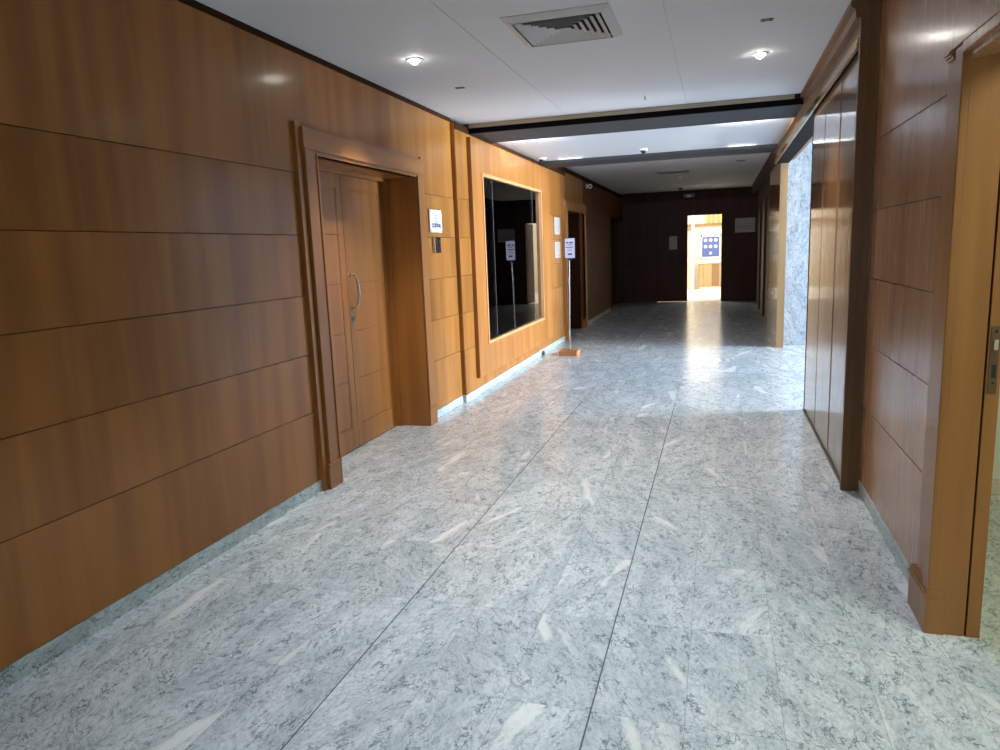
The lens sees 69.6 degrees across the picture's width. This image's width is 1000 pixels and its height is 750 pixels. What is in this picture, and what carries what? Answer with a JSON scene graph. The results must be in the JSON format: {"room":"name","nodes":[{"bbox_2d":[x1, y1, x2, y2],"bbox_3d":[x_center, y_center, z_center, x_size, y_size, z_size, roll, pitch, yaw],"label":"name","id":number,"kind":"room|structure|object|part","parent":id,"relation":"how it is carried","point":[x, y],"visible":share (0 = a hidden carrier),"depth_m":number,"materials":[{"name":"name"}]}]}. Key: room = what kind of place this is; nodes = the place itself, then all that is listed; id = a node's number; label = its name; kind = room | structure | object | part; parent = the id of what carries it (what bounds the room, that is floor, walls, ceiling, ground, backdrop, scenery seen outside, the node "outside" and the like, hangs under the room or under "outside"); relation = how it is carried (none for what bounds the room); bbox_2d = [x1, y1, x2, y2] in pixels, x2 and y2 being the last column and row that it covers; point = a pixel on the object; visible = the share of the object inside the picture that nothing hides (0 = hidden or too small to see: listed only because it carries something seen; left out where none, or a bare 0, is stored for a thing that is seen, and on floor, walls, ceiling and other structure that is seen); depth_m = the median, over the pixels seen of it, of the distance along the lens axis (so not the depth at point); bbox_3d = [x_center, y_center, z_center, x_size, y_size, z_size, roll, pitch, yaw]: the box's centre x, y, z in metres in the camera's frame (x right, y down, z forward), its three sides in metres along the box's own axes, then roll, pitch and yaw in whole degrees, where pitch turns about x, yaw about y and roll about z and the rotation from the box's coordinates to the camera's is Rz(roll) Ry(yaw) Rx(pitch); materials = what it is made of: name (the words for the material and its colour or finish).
{"room":"office building corridor","nodes":[
{"label":"office building corridor","id":0,"kind":"room"},
{"bbox_2d":[0,0,622,669],"bbox_3d":[-0.106,-1.378,8.642,0.058,2.822,25.100,1,10,17],"label":"wall","id":1,"kind":"structure","parent":0,"point":[130,448],"depth_m":3.53,"materials":[{"name":"brown wood"}]},
{"bbox_2d":[0,308,610,691],"bbox_3d":[-0.423,0.279,7.664,0.064,0.080,22.500,1,10,17],"label":"baseboard","id":2,"kind":"structure","parent":1,"relation":"attached to","point":[27,664],"depth_m":3.59,"materials":[{"name":"stone"}]},
{"bbox_2d":[3,0,620,334],"bbox_3d":[-0.449,-1.408,8.794,0.818,3.020,25.200,1,10,17],"label":"trim","id":3,"kind":"structure","parent":1,"relation":"attached to","point":[573,219],"depth_m":6.80,"materials":[{"name":"brown wood"}]},
{"bbox_2d":[291,121,437,490],"bbox_3d":[-1.117,-0.592,5.835,0.392,2.469,2.102,1,10,17],"label":"door","id":4,"kind":"structure","parent":1,"relation":"in","point":[362,215],"depth_m":6.05,"materials":[{"name":"brown wood"}]},
{"bbox_3d":[-1.193,-0.691,5.932,0.086,0.301,0.035,0,10,10],"label":"pull handle","id":5,"kind":"part","parent":4,"relation":"part of","materials":[{"name":"silver metal"}]},
{"bbox_2d":[428,208,441,232],"bbox_3d":[-0.622,-1.481,6.935,0.018,0.226,0.320,1,10,17],"label":"wall sign","id":6,"kind":"object","parent":1,"relation":"attached to","point":[434,215],"visible":1,"depth_m":6.90,"materials":[{"name":"white paper"}]},
{"bbox_2d":[432,237,440,252],"bbox_3d":[-0.611,-1.257,6.959,0.032,0.154,0.153,1,10,17],"label":"card reader","id":7,"kind":"object","parent":1,"relation":"attached to","point":[436,241],"visible":1,"depth_m":6.92,"materials":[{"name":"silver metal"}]},
{"bbox_2d":[466,137,552,377],"bbox_3d":[0.192,-1.572,9.649,0.185,2.605,3.745,1,10,17],"label":"window","id":8,"kind":"structure","parent":1,"relation":"in","point":[509,198],"depth_m":9.14,"materials":[{"name":"brown wood"}]},
{"bbox_3d":[-0.117,-1.345,8.398,0.008,1.855,0.378,1,10,16],"label":"pane","id":9,"kind":"part","parent":8,"relation":"part of","materials":[{"name":"clear glass"}]},
{"bbox_3d":[0.210,-1.549,9.512,0.008,1.855,1.980,1,10,16],"label":"pane","id":10,"kind":"part","parent":8,"relation":"part of","materials":[{"name":"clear glass"}]},
{"bbox_3d":[0.159,-1.553,9.543,0.185,1.923,2.834,1,10,17],"label":"frame","id":11,"kind":"part","parent":8,"relation":"part of","materials":[{"name":"brown wood"}]},
{"bbox_3d":[0.541,-1.757,10.640,0.008,1.855,0.408,1,10,16],"label":"pane","id":12,"kind":"part","parent":8,"relation":"part of","materials":[{"name":"clear glass"}]},
{"bbox_2d":[554,217,559,234],"bbox_3d":[0.950,-2.479,11.976,0.006,0.278,0.410,1,10,17],"label":"notice","id":13,"kind":"object","parent":1,"relation":"attached to","point":[556,220],"visible":1,"depth_m":11.96,"materials":[{"name":"white paper"}]},
{"bbox_2d":[555,242,560,257],"bbox_3d":[0.965,-2.093,12.042,0.006,0.265,0.410,1,10,17],"label":"notice","id":14,"kind":"object","parent":1,"relation":"attached to","point":[557,244],"visible":1,"depth_m":12.02,"materials":[{"name":"white paper"}]},
{"bbox_2d":[561,198,588,339],"bbox_3d":[1.264,-2.013,13.590,0.427,2.453,2.170,1,10,17],"label":"door","id":15,"kind":"structure","parent":1,"relation":"in","point":[568,206],"depth_m":14.04,"materials":[{"name":"brown wood"}]},
{"bbox_2d":[610,214,623,309],"bbox_3d":[2.977,-3.040,19.312,0.350,2.400,2.510,1,10,17],"label":"door","id":16,"kind":"structure","parent":1,"relation":"in","point":[616,222],"depth_m":20.31,"materials":[{"name":"brown wood"}]},
{"bbox_2d":[0,301,999,749],"bbox_3d":[5.487,0.247,7.105,13.200,0.120,25.450,1,10,17],"label":"floor","id":17,"kind":"structure","parent":0,"point":[643,538],"depth_m":3.31,"materials":[{"name":"grey stone"}]},
{"bbox_2d":[559,238,579,355],"bbox_3d":[1.030,-1.171,10.831,0.275,1.750,0.275,1,10,17],"label":"sign stand","id":18,"kind":"object","parent":17,"relation":"on","point":[569,243],"visible":1,"depth_m":10.76,"materials":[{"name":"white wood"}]},
{"bbox_2d":[195,0,850,124],"bbox_3d":[-0.472,-1.702,1.476,3.700,0.200,12.100,1,10,17],"label":"ceiling","id":19,"kind":"structure","parent":0,"point":[671,52],"depth_m":4.94,"materials":[{"name":"white paint"}]},
{"bbox_2d":[406,57,422,64],"bbox_3d":[-0.598,-2.193,5.046,0.112,0.034,0.112,1,10,17],"label":"recessed light","id":20,"kind":"object","parent":19,"relation":"in","point":[414,60],"visible":1,"depth_m":5.02,"materials":[{"name":"white plastic"}]},
{"bbox_2d":[500,3,622,46],"bbox_3d":[0.393,-2.126,4.417,0.634,0.030,0.634,1,10,17],"label":"ceiling vent","id":21,"kind":"object","parent":19,"relation":"in","point":[589,22],"visible":1,"depth_m":4.35,"materials":[{"name":"grey metal"}]},
{"bbox_2d":[464,93,803,142],"bbox_3d":[1.307,-2.754,7.583,3.445,0.252,0.777,1,10,17],"label":"beam","id":22,"kind":"structure","parent":19,"relation":"attached to","point":[789,105],"depth_m":7.37,"materials":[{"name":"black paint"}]},
{"bbox_2d":[752,51,767,58],"bbox_3d":[1.894,-2.325,5.247,0.112,0.034,0.112,1,10,17],"label":"recessed light","id":23,"kind":"object","parent":19,"relation":"in","point":[759,55],"visible":1,"depth_m":5.22,"materials":[{"name":"white plastic"}]},
{"bbox_2d":[760,18,773,21],"bbox_3d":[1.648,-2.192,4.444,0.075,0.013,0.045,1,10,17],"label":"recessed light","id":24,"kind":"object","parent":19,"relation":"in","point":[767,19],"visible":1,"depth_m":4.44,"materials":[{"name":"grey plastic"}]},
{"bbox_2d":[497,118,791,160],"bbox_3d":[1.845,-3.002,9.086,3.700,0.115,2.500,1,10,17],"label":"ceiling","id":25,"kind":"structure","parent":0,"point":[759,132],"depth_m":9.01,"materials":[{"name":"white paint"}]},
{"bbox_2d":[538,158,545,162],"bbox_3d":[0.606,-3.079,10.341,0.126,0.065,0.126,1,10,17],"label":"ceiling camera","id":26,"kind":"object","parent":25,"relation":"attached to","point":[541,160],"visible":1,"depth_m":10.31,"materials":[{"name":"white plastic"}]},
{"bbox_2d":[639,149,647,153],"bbox_3d":[1.951,-3.036,9.780,0.115,0.060,0.115,1,10,17],"label":"smoke detector","id":27,"kind":"object","parent":25,"relation":"attached to","point":[643,151],"visible":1,"depth_m":9.75,"materials":[{"name":"white plastic"}]},
{"bbox_2d":[539,144,777,167],"bbox_3d":[2.200,-3.344,10.512,3.445,0.352,0.650,1,10,17],"label":"beam","id":28,"kind":"structure","parent":25,"relation":"attached to","point":[766,148],"depth_m":10.38,"materials":[{"name":"grey paint"}]},
{"bbox_2d":[565,152,770,193],"bbox_3d":[3.615,-4.335,15.402,4.700,0.170,9.800,1,10,17],"label":"ceiling","id":29,"kind":"structure","parent":0,"point":[715,172],"depth_m":14.85,"materials":[{"name":"white paint"}]},
{"bbox_2d":[656,169,690,174],"bbox_3d":[3.475,-4.070,14.432,0.660,0.022,0.500,1,10,17],"label":"ceiling vent","id":30,"kind":"object","parent":29,"relation":"in","point":[687,170],"visible":1,"depth_m":14.37,"materials":[{"name":"grey metal"}]},
{"bbox_2d":[621,187,756,302],"bbox_3d":[5.007,-3.599,20.039,4.700,3.100,0.200,1,10,17],"label":"wall","id":31,"kind":"structure","parent":0,"point":[639,209],"depth_m":19.76,"materials":[{"name":"brown wood"}]},
{"bbox_2d":[683,193,694,197],"bbox_3d":[5.142,-4.876,19.551,0.310,0.099,0.197,1,10,17],"label":"spotlight","id":32,"kind":"object","parent":31,"relation":"attached to","point":[692,194],"visible":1,"depth_m":19.50,"materials":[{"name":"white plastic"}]},
{"bbox_2d":[654,211,724,301],"bbox_3d":[5.363,-3.333,20.357,1.885,2.440,0.950,1,10,17],"label":"door","id":33,"kind":"structure","parent":31,"relation":"in","point":[670,266],"depth_m":20.09,"materials":[{"name":"brown wood"}]},
{"bbox_2d":[669,236,676,249],"bbox_3d":[4.814,-3.673,20.017,0.213,0.357,0.018,1,10,17],"label":"notice","id":34,"kind":"object","parent":33,"relation":"attached to","point":[672,239],"visible":1,"depth_m":20.01,"materials":[{"name":"white paper"}]},
{"bbox_2d":[735,217,754,232],"bbox_3d":[6.591,-4.034,19.361,0.515,0.380,0.016,1,10,17],"label":"wall sign","id":35,"kind":"object","parent":31,"relation":"attached to","point":[741,224],"visible":1,"depth_m":19.36,"materials":[{"name":"grey"}]},
{"bbox_2d":[668,289,720,301],"bbox_3d":[6.675,-2.522,22.840,5.500,0.099,5.660,1,10,17],"label":"floor","id":36,"kind":"structure","parent":0,"point":[692,294],"depth_m":22.42,"materials":[{"name":"white tile"}]},
{"bbox_2d":[698,261,720,289],"bbox_3d":[7.589,-3.476,25.029,1.360,0.965,0.440,1,10,17],"label":"base cabinet","id":37,"kind":"object","parent":36,"relation":"on","point":[709,271],"visible":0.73,"depth_m":24.93,"materials":[{"name":"brown wood"}]},
{"bbox_3d":[6.998,-3.468,25.010,0.120,0.740,0.016,1,10,17],"label":"door","id":38,"kind":"part","parent":37,"relation":"part of","materials":[{"name":"brown wood"}]},
{"bbox_3d":[7.194,-3.465,24.951,0.270,0.740,0.016,1,10,17],"label":"door","id":39,"kind":"part","parent":37,"relation":"part of","materials":[{"name":"brown wood"}]},
{"bbox_2d":[698,261,720,263],"bbox_3d":[7.572,-3.919,24.952,1.360,0.065,0.440,1,10,17],"label":"countertop","id":40,"kind":"structure","parent":37,"relation":"on","point":[699,262],"depth_m":24.84,"materials":[{"name":"white plastic"}]},
{"bbox_3d":[7.443,-3.462,24.876,0.230,0.740,0.016,1,10,17],"label":"door","id":41,"kind":"part","parent":37,"relation":"part of","materials":[{"name":"brown wood"}]},
{"bbox_3d":[7.702,-3.458,24.798,0.290,0.740,0.016,1,10,17],"label":"door","id":42,"kind":"part","parent":37,"relation":"part of","materials":[{"name":"brown wood"}]},
{"bbox_2d":[687,214,721,288],"bbox_3d":[6.611,-4.147,22.559,5.700,3.200,5.660,1,10,17],"label":"wall","id":43,"kind":"structure","parent":0,"point":[699,219],"depth_m":25.26,"materials":[{"name":"white paint"}]},
{"bbox_2d":[691,216,694,288],"bbox_3d":[6.751,-4.506,25.200,0.110,3.000,0.160,1,10,17],"label":"trim","id":44,"kind":"structure","parent":43,"relation":"attached to","point":[692,217],"depth_m":25.15,"materials":[{"name":"white paint"}]},
{"bbox_2d":[688,223,721,229],"bbox_3d":[6.689,-5.173,25.192,3.900,0.200,0.100,1,10,17],"label":"trim","id":45,"kind":"structure","parent":43,"relation":"attached to","point":[707,224],"depth_m":24.97,"materials":[{"name":"brown wood"}]},
{"bbox_2d":[701,233,720,257],"bbox_3d":[7.356,-4.504,25.138,0.665,0.830,0.049,1,10,17],"label":"poster","id":46,"kind":"object","parent":43,"relation":"attached to","point":[710,243],"visible":1,"depth_m":25.12,"materials":[{"name":"blue paper"}]},
{"bbox_2d":[783,141,811,345],"bbox_3d":[8.548,-1.990,9.613,8.848,3.200,0.190,1,10,17],"label":"wall","id":47,"kind":"structure","parent":0,"point":[799,169],"depth_m":10.78,"materials":[{"name":"grey stone"}]},
{"bbox_2d":[751,0,882,491],"bbox_3d":[4.738,-2.175,11.841,0.635,3.100,16.094,1,10,17],"label":"wall","id":48,"kind":"structure","parent":0,"point":[871,10],"depth_m":4.39,"materials":[{"name":"brown wood"}]},
{"bbox_2d":[766,163,788,346],"bbox_3d":[4.510,-2.002,11.757,0.106,2.796,2.364,1,10,17],"label":"sliding door","id":49,"kind":"structure","parent":48,"relation":"in","point":[778,173],"depth_m":10.88,"materials":[{"name":"brown wood"}]},
{"bbox_3d":[4.516,-2.004,11.768,0.102,2.796,2.340,1,10,17],"label":"panel","id":50,"kind":"part","parent":49,"relation":"part of","materials":[{"name":"brown wood"}]},
{"bbox_2d":[774,37,858,163],"bbox_3d":[3.134,-2.520,7.317,0.198,0.058,6.660,1,10,17],"label":"trim","id":51,"kind":"structure","parent":48,"relation":"attached to","point":[803,132],"depth_m":6.82,"materials":[{"name":"brown wood"}]},
{"bbox_2d":[773,0,861,155],"bbox_3d":[3.083,-2.702,7.300,0.190,0.120,6.738,1,10,17],"label":"trim","id":52,"kind":"structure","parent":48,"relation":"attached to","point":[850,20],"depth_m":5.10,"materials":[{"name":"brown wood"}]},
{"bbox_2d":[802,55,857,483],"bbox_3d":[2.523,-0.794,5.529,0.056,2.694,2.331,1,10,17],"label":"sliding door","id":53,"kind":"structure","parent":48,"relation":"in","point":[833,140],"depth_m":5.34,"materials":[{"name":"brown wood"}]},
{"bbox_2d":[859,0,966,564],"bbox_3d":[0.961,0.039,0.069,0.060,2.860,9.068,1,10,17],"label":"wall","id":54,"kind":"structure","parent":0,"point":[915,34],"depth_m":3.53,"materials":[{"name":"brown wood"}]},
{"bbox_2d":[858,480,909,582],"bbox_3d":[0.995,1.488,0.323,0.024,0.083,9.062,1,10,17],"label":"baseboard","id":55,"kind":"structure","parent":54,"relation":"attached to","point":[891,542],"depth_m":3.83,"materials":[{"name":"stone"}]},
{"bbox_2d":[907,0,999,637],"bbox_3d":[1.520,0.003,1.875,0.206,2.440,2.365,1,10,17],"label":"door frame","id":56,"kind":"structure","parent":54,"relation":"in","point":[946,583],"depth_m":2.73,"materials":[{"name":"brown wood"}]},
{"bbox_3d":[1.848,-0.057,2.695,0.030,0.255,0.008,1,10,17],"label":"strike plate","id":57,"kind":"part","parent":56,"relation":"part of","materials":[{"name":"silver metal"}]},
{"bbox_2d":[992,390,999,479],"bbox_3d":[3.413,-0.332,1.744,3.484,3.000,4.760,1,10,17],"label":"wall","id":58,"kind":"structure","parent":0,"point":[996,466],"depth_m":4.43,"materials":[{"name":"beige paint"}]},
{"bbox_2d":[991,479,999,494],"bbox_3d":[4.073,0.706,4.146,3.384,0.090,0.025,1,10,17],"label":"baseboard","id":59,"kind":"structure","parent":58,"relation":"attached to","point":[995,489],"depth_m":4.44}
]}

